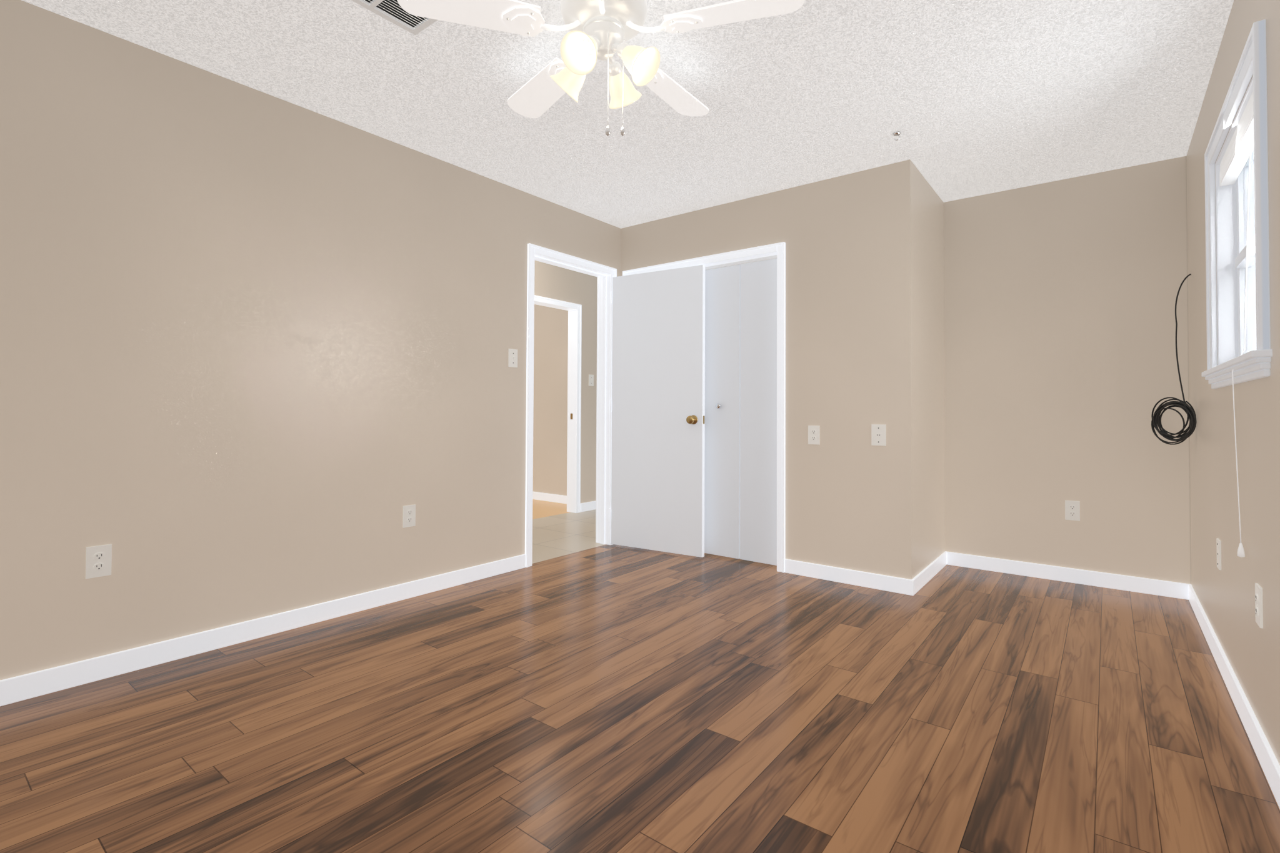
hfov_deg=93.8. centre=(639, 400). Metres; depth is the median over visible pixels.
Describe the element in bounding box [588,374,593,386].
light switch
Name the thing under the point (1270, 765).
baseboard
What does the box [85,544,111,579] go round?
electrical outlet
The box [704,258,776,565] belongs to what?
bifold closet door
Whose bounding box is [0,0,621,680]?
wall
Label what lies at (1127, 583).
baseboard
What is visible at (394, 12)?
ceiling vent
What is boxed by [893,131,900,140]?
ceiling hook
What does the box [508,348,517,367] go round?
light switch
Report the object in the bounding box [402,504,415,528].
electrical outlet
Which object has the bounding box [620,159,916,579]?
wall
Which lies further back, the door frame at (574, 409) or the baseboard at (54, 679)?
the door frame at (574, 409)
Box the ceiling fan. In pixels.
[396,0,804,136]
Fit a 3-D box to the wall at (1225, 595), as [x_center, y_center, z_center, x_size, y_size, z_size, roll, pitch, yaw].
[1.464,-0.178,1.207,0.120,2.440,5.192,-1,-1,38]
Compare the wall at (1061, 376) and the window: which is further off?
the wall at (1061, 376)
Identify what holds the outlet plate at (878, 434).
attached to the wall at (850, 347)
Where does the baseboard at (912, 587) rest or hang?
attached to the wall at (930, 385)
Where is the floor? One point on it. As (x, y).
(613, 698)
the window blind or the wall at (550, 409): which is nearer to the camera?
the window blind
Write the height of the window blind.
1.470 m
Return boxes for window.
[1201,19,1272,388]
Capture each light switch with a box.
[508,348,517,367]
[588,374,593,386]
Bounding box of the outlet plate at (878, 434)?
[871,424,886,446]
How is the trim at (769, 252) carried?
attached to the wall at (850, 347)
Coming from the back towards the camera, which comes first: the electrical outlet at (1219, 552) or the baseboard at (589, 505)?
the baseboard at (589, 505)
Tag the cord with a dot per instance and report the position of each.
(1156, 417)
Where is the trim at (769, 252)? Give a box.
[622,241,785,573]
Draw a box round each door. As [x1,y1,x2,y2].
[609,265,704,557]
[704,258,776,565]
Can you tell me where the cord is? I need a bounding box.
[1151,273,1196,444]
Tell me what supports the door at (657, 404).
attached to the door frame at (605, 275)
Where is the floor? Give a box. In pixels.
[0,499,1279,852]
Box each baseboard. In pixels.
[0,554,525,706]
[532,491,566,503]
[580,500,596,511]
[784,558,904,594]
[905,551,949,595]
[950,551,1182,599]
[1182,583,1279,808]
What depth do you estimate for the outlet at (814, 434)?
3.68 m
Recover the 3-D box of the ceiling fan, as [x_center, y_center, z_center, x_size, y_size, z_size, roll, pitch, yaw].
[-0.103,-1.130,2.082,1.263,0.521,1.227,-1,-1,38]
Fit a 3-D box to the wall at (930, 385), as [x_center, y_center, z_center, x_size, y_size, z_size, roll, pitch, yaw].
[1.773,-0.131,3.781,0.120,2.440,0.752,-1,-1,38]
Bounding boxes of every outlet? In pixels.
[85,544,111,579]
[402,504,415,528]
[808,425,819,444]
[1065,500,1079,521]
[1216,538,1221,570]
[1255,583,1263,628]
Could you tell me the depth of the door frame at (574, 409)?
6.00 m
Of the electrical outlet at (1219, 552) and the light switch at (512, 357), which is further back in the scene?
the light switch at (512, 357)
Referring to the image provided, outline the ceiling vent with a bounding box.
[351,0,437,35]
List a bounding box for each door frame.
[525,243,616,567]
[534,295,581,513]
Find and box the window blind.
[1219,91,1253,557]
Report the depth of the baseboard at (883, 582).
3.54 m
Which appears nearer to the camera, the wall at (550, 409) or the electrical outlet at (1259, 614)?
the electrical outlet at (1259, 614)
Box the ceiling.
[21,0,1233,228]
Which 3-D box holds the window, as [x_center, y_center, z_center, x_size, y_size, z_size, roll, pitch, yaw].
[2.091,-0.553,2.047,0.160,0.990,1.115,-1,-1,38]
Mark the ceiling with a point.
(966, 99)
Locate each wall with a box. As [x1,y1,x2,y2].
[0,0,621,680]
[532,260,597,503]
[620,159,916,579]
[915,166,944,574]
[943,156,1191,584]
[1186,0,1279,764]
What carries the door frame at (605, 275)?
attached to the wall at (255, 345)
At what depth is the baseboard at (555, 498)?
6.70 m
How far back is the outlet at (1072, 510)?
3.59 m

